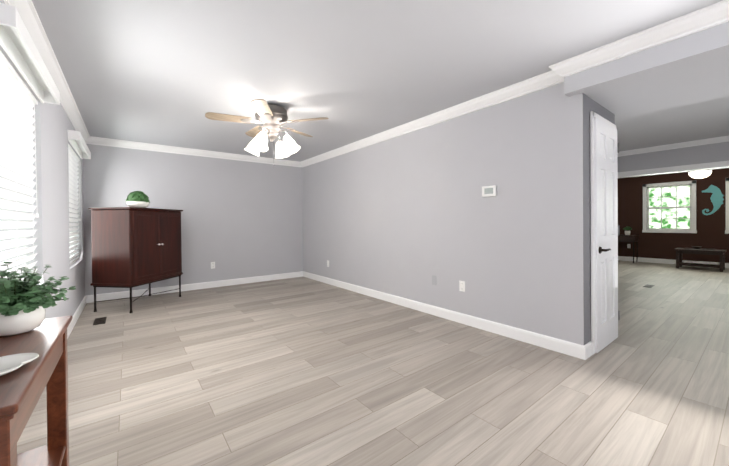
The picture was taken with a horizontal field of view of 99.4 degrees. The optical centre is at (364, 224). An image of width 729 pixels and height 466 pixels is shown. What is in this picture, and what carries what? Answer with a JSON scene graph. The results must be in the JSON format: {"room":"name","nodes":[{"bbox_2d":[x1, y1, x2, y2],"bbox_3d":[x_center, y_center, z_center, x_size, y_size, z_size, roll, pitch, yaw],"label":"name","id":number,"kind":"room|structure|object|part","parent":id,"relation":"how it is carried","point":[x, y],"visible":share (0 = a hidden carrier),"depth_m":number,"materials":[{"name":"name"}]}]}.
{"room":"living room","nodes":[
{"label":"living room","id":0,"kind":"room"},
{"bbox_2d":[0,0,84,318],"bbox_3d":[-1.873,-0.066,1.484,0.150,2.440,7.850,-1,0,-37],"label":"wall","id":1,"kind":"structure","parent":0,"point":[52,125],"depth_m":2.76,"materials":[{"name":"grey paint"}]},
{"bbox_2d":[3,240,13,270],"bbox_3d":[-2.200,-0.210,1.794,0.006,1.390,1.080,-1,0,-37],"label":"window","id":2,"kind":"structure","parent":1,"relation":"in","point":[11,259],"depth_m":2.14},
{"bbox_2d":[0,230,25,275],"bbox_3d":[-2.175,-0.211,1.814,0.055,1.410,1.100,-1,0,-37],"label":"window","id":3,"kind":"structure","parent":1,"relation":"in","point":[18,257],"depth_m":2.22,"materials":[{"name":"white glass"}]},
{"bbox_2d":[0,3,59,279],"bbox_3d":[-2.073,-0.278,1.891,0.168,1.499,1.200,-1,0,-37],"label":"window blind","id":4,"kind":"object","parent":1,"relation":"attached to","point":[18,101],"visible":0.85,"depth_m":1.88,"materials":[{"name":"white plastic"}]},
{"bbox_2d":[67,295,86,338],"bbox_3d":[-1.797,1.097,1.542,0.016,0.112,7.550,-1,0,-37],"label":"baseboard","id":5,"kind":"structure","parent":1,"relation":"attached to","point":[80,308],"depth_m":3.66,"materials":[{"name":"white wood"}]},
{"bbox_2d":[67,130,90,264],"bbox_3d":[-3.586,-0.277,3.869,0.168,1.499,1.280,-1,0,-37],"label":"window blind","id":6,"kind":"object","parent":1,"relation":"attached to","point":[78,143],"visible":0.75,"depth_m":3.88,"materials":[{"name":"white plastic"}]},
{"bbox_2d":[83,144,302,295],"bbox_3d":[0.493,-0.129,8.142,11.700,2.440,0.150,-1,0,-37],"label":"wall","id":7,"kind":"structure","parent":0,"point":[241,219],"depth_m":5.57,"materials":[{"name":"grey paint"}]},
{"bbox_2d":[87,271,302,302],"bbox_3d":[-2.698,1.079,5.595,3.450,0.112,0.016,-1,0,-37],"label":"baseboard","id":8,"kind":"structure","parent":7,"relation":"attached to","point":[195,286],"depth_m":5.37,"materials":[{"name":"white wood"}]},
{"bbox_2d":[17,260,728,465],"bbox_3d":[2.707,1.140,5.271,12.300,0.100,11.000,-1,0,-37],"label":"floor","id":9,"kind":"structure","parent":0,"point":[300,371],"depth_m":2.18,"materials":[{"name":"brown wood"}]},
{"bbox_2d":[0,315,71,465],"bbox_3d":[-1.148,0.776,0.936,0.306,0.750,0.860,-1,0,-37],"label":"console table","id":10,"kind":"object","parent":9,"relation":"on","point":[22,387],"visible":0.96,"depth_m":1.06,"materials":[{"name":"brown wood"}]},
{"bbox_2d":[0,353,38,375],"bbox_3d":[-1.021,0.389,0.815,0.223,0.020,0.172,-1,0,-37],"label":"dish","id":11,"kind":"object","parent":10,"relation":"on","point":[10,363],"visible":1,"depth_m":0.88,"materials":[{"name":"white ceramic"}]},
{"bbox_2d":[0,262,75,336],"bbox_3d":[-1.290,0.270,1.153,0.313,0.260,0.304,-1,0,-37],"label":"potted plant","id":12,"kind":"object","parent":10,"relation":"on","point":[25,302],"visible":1,"depth_m":1.12,"materials":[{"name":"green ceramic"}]},
{"bbox_2d":[93,317,106,324],"bbox_3d":[-3.151,1.147,3.685,0.110,0.007,0.310,-1,0,-37],"label":"floor vent","id":13,"kind":"object","parent":9,"relation":"in","point":[101,320],"visible":1,"depth_m":3.67,"materials":[{"name":"black metal"}]},
{"bbox_2d":[88,207,182,312],"bbox_3d":[-3.225,0.461,4.479,0.644,1.372,0.966,0,0,8],"label":"cabinet","id":14,"kind":"object","parent":9,"relation":"on","point":[132,247],"visible":1,"depth_m":4.05,"materials":[{"name":"brown wood"}]},
{"bbox_2d":[126,191,149,207],"bbox_3d":[-3.142,-0.348,4.293,0.274,0.242,0.276,-1,0,-37],"label":"plant","id":15,"kind":"object","parent":14,"relation":"on","point":[138,199],"visible":1,"depth_m":4.21,"materials":[{"name":"green plant"}]},
{"bbox_2d":[618,235,638,262],"bbox_3d":[7.175,0.663,8.589,0.440,0.736,0.600,-1,0,-37],"label":"side table","id":16,"kind":"object","parent":9,"relation":"on","point":[628,238],"visible":0.52,"depth_m":8.37,"materials":[{"name":"brown wood"}]},
{"bbox_2d":[624,226,631,234],"bbox_3d":[7.243,0.170,8.507,0.214,0.246,0.194,-1,0,-37],"label":"potted plant","id":17,"kind":"object","parent":16,"relation":"on","point":[626,231],"visible":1,"depth_m":8.47,"materials":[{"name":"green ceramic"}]},
{"bbox_2d":[674,248,726,271],"bbox_3d":[7.780,0.804,7.175,0.520,0.460,0.780,-1,0,-37],"label":"coffee table","id":18,"kind":"object","parent":9,"relation":"on","point":[680,251],"visible":0.98,"depth_m":7.04,"materials":[{"name":"brown wood"}]},
{"bbox_2d":[684,246,716,249],"bbox_3d":[7.778,0.543,7.173,0.260,0.058,0.500,-1,0,-37],"label":"tray","id":19,"kind":"object","parent":18,"relation":"on","point":[697,247],"visible":1,"depth_m":7.18,"materials":[{"name":"brown wood"}]},
{"bbox_2d":[32,0,728,161],"bbox_3d":[2.684,-1.400,5.255,12.300,0.100,11.000,-1,0,-37],"label":"ceiling","id":20,"kind":"structure","parent":0,"point":[167,72],"depth_m":2.45,"materials":[{"name":"paint"}]},
{"bbox_2d":[205,99,328,165],"bbox_3d":[-1.066,-0.972,3.461,1.262,0.665,1.232,-1,0,-37],"label":"fan","id":21,"kind":"object","parent":20,"relation":"hanging from","point":[272,118],"visible":1,"depth_m":3.33,"materials":[{"name":"white glass"}]},
{"bbox_2d":[564,21,728,119],"bbox_3d":[2.891,-1.211,1.944,1.200,0.240,2.490,-1,0,-37],"label":"soffit","id":22,"kind":"structure","parent":20,"relation":"attached to","point":[693,68],"depth_m":2.34,"materials":[{"name":"paint"}]},
{"bbox_2d":[617,135,728,177],"bbox_3d":[5.458,-1.136,5.173,0.250,0.475,4.500,-1,0,-37],"label":"header beam","id":23,"kind":"structure","parent":20,"relation":"attached to","point":[703,154],"depth_m":5.24,"materials":[{"name":"grey paint"}]},
{"bbox_2d":[688,170,711,177],"bbox_3d":[7.072,-1.185,6.556,1.208,0.421,1.201,-1,0,-37],"label":"pendant light","id":24,"kind":"object","parent":20,"relation":"hanging from","point":[700,174],"visible":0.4,"depth_m":6.43,"materials":[{"name":"white glass"}]},
{"bbox_2d":[302,82,583,344],"bbox_3d":[0.287,-0.105,4.642,0.120,2.440,5.159,-1,0,-37],"label":"wall","id":25,"kind":"structure","parent":0,"point":[408,215],"depth_m":3.38,"materials":[{"name":"grey paint"}]},
{"bbox_2d":[4,0,728,166],"bbox_3d":[-0.434,-1.256,2.586,3.500,0.100,7.550,-1,0,-37],"label":"crown molding","id":26,"kind":"structure","parent":25,"relation":"attached to","point":[710,16],"depth_m":2.69,"materials":[{"name":"white wood"}]},
{"bbox_2d":[432,275,436,284],"bbox_3d":[0.858,0.685,3.806,0.006,0.118,0.072,-1,0,-37],"label":"outlet","id":27,"kind":"object","parent":25,"relation":"attached to","point":[434,279],"visible":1,"depth_m":3.80,"materials":[{"name":"grey plastic"}]},
{"bbox_2d":[303,271,590,359],"bbox_3d":[0.249,1.060,4.602,0.016,0.112,5.176,-1,0,-37],"label":"baseboard","id":28,"kind":"structure","parent":25,"relation":"attached to","point":[584,352],"depth_m":3.32,"materials":[{"name":"white wood"}]},
{"bbox_2d":[459,280,464,291],"bbox_3d":[1.100,0.695,3.487,0.008,0.118,0.072,-1,0,-37],"label":"electrical outlet","id":29,"kind":"object","parent":25,"relation":"attached to","point":[461,285],"visible":1,"depth_m":3.48,"materials":[{"name":"white plastic"}]},
{"bbox_2d":[482,185,496,196],"bbox_3d":[1.291,-0.344,3.206,0.025,0.110,0.156,-1,0,-37],"label":"thermostat","id":30,"kind":"object","parent":25,"relation":"attached to","point":[488,191],"visible":0.98,"depth_m":3.19,"materials":[{"name":"white plastic"}]},
{"bbox_2d":[583,93,614,344],"bbox_3d":[2.118,0.010,2.869,0.870,2.200,0.120,-1,0,-37],"label":"wall","id":31,"kind":"structure","parent":0,"point":[589,104],"depth_m":2.62,"materials":[{"name":"grey paint"}]},
{"bbox_2d":[590,111,619,354],"bbox_3d":[2.237,0.070,2.821,0.688,2.080,0.093,-1,0,-37],"label":"door frame","id":32,"kind":"structure","parent":31,"relation":"in","point":[593,115],"depth_m":2.64,"materials":[{"name":"white wood"}]},
{"bbox_2d":[594,117,617,352],"bbox_3d":[2.219,0.092,2.844,0.600,2.024,0.034,-1,0,-37],"label":"door","id":33,"kind":"structure","parent":32,"relation":"attached to","point":[606,222],"depth_m":2.81,"materials":[{"name":"white wood"}]},
{"bbox_3d":[2.264,0.074,2.823,0.578,1.724,0.063,-1,0,-37],"label":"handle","id":34,"kind":"part","parent":32,"relation":"part of","materials":[{"name":"white wood"}]},
{"bbox_2d":[618,168,728,262],"bbox_3d":[8.428,-0.194,7.520,0.150,2.440,4.620,-1,0,-37],"label":"wall","id":35,"kind":"structure","parent":0,"point":[710,233],"depth_m":7.98,"materials":[{"name":"brown paint"}]},
{"bbox_2d":[642,180,696,232],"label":"window","id":36,"kind":"structure","parent":35,"relation":"in","point":[692,207],"depth_m":8.02,"materials":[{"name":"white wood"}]},
{"bbox_2d":[618,256,728,267],"bbox_3d":[8.408,0.967,7.429,0.018,0.120,4.500,-1,0,-37],"label":"baseboard","id":37,"kind":"structure","parent":35,"relation":"attached to","point":[653,260],"depth_m":8.16,"materials":[{"name":"white wood"}]},
{"bbox_2d":[702,185,723,214],"bbox_3d":[8.377,-0.592,7.442,0.012,0.742,0.364,-1,0,-37],"label":"art","id":38,"kind":"object","parent":35,"relation":"attached to","point":[716,198],"visible":1,"depth_m":7.41},
{"bbox_2d":[725,178,728,233],"bbox_3d":[8.836,-0.439,6.892,0.100,1.310,1.047,-1,0,-37],"label":"window","id":39,"kind":"structure","parent":35,"relation":"in","point":[727,205],"depth_m":7.25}
]}

